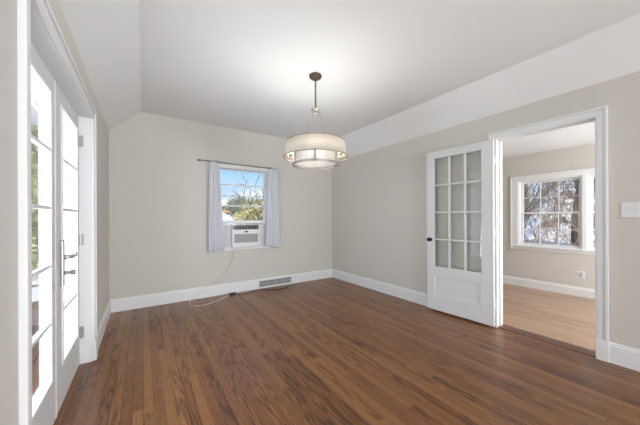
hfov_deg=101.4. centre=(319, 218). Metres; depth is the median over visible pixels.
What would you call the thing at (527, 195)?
bare tree
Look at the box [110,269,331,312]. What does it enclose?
baseboard
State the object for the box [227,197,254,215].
leafy tree
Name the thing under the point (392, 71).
ceiling
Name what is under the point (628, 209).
light switch
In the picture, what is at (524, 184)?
bare tree
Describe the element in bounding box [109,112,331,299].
wall
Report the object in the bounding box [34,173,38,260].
evergreen tree
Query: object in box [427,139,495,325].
door
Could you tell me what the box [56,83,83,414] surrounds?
door
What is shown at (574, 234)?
bare tree
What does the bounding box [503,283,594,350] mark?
floor
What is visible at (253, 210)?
shrub
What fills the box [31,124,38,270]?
evergreen tree
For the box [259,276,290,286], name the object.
air vent
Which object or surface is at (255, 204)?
shrub
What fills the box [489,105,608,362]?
trim
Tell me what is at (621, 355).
baseboard
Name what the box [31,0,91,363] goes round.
trim
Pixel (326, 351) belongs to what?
floor
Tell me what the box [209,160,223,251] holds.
curtain
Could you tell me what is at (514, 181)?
trim
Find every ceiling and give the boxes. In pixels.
[59,0,639,157]
[502,122,594,158]
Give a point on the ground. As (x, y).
(226, 217)
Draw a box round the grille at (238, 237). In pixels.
[234,233,257,242]
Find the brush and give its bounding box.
[524,180,594,246]
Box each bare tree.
[221,173,262,224]
[524,179,594,242]
[524,184,526,223]
[525,184,529,216]
[547,179,594,245]
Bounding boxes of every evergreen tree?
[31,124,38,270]
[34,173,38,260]
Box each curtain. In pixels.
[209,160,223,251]
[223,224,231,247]
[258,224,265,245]
[266,167,278,247]
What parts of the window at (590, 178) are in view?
sash, sash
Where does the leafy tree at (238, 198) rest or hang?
on the ground
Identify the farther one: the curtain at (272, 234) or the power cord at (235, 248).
the curtain at (272, 234)
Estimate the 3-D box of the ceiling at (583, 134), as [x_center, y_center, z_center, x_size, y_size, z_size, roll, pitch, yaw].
[3.116,-1.135,3.261,2.235,0.100,4.900,0,0,-34]
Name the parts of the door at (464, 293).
panel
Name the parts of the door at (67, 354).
lever handle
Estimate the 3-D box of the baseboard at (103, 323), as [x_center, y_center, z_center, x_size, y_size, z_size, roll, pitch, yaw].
[-0.066,1.108,-0.508,0.017,0.165,9.237,0,0,-34]
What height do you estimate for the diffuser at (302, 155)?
0.150 m
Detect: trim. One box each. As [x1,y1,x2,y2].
[17,0,97,424]
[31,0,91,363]
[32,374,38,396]
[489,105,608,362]
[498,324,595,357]
[502,122,590,279]
[509,168,594,254]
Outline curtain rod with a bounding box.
[198,159,274,168]
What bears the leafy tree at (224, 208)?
on the ground
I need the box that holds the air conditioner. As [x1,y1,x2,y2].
[223,224,265,247]
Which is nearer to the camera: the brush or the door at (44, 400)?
the door at (44, 400)
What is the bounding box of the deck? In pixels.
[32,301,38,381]
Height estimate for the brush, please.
7.060 m
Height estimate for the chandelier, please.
0.911 m
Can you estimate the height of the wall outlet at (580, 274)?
0.116 m
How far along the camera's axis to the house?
62.62 m
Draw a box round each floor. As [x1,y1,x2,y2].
[53,277,639,424]
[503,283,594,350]
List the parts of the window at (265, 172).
sash, sash, casing, sill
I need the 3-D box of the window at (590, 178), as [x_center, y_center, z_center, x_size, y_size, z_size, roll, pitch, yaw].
[4.249,-0.085,3.588,0.200,1.115,0.805,0,0,-34]
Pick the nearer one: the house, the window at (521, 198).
the window at (521, 198)
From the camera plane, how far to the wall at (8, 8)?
0.86 m
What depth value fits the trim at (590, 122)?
2.90 m
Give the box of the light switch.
[621,202,639,217]
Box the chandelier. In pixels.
[283,72,347,169]
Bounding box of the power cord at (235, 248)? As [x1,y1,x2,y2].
[189,248,235,305]
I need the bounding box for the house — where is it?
[222,201,229,212]
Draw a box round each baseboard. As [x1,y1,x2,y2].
[97,300,110,349]
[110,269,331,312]
[332,269,639,371]
[503,275,594,298]
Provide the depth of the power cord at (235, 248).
4.00 m
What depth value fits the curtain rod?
4.14 m
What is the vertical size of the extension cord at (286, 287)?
0.009 m
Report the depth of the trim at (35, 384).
1.89 m
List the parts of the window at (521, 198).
sash, sash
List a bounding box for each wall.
[0,0,108,424]
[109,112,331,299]
[332,71,639,349]
[502,143,594,288]
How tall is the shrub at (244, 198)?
3.329 m
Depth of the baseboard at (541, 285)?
4.19 m
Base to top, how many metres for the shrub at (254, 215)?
2.500 m
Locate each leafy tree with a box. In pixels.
[222,199,235,213]
[224,194,261,215]
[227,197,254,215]
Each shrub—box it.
[233,210,253,224]
[234,208,262,224]
[239,198,261,219]
[241,199,262,223]
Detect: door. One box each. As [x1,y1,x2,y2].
[31,44,56,424]
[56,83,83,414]
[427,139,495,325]
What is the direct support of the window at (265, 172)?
in the wall at (159, 186)
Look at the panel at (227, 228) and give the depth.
4.20 m
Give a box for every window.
[219,164,271,250]
[518,175,581,249]
[587,174,594,249]
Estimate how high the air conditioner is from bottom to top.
0.371 m
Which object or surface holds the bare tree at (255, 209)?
on the ground
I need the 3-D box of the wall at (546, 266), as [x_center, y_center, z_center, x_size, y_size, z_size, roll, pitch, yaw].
[4.046,0.043,3.888,0.200,2.462,4.900,0,0,-34]
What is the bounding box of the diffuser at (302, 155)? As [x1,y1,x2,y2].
[295,150,337,166]
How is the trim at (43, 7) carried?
attached to the wall at (8, 8)
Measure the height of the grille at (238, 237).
0.140 m
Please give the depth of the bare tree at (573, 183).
8.80 m
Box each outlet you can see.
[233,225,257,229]
[577,271,584,278]
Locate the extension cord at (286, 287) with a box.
[237,287,287,294]
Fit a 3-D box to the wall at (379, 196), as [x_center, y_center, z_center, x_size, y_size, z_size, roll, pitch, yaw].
[2.888,0.045,1.506,0.120,2.466,9.255,0,0,-34]
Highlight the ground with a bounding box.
[32,180,594,301]
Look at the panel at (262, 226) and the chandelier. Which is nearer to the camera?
the chandelier
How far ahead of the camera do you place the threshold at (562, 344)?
2.51 m

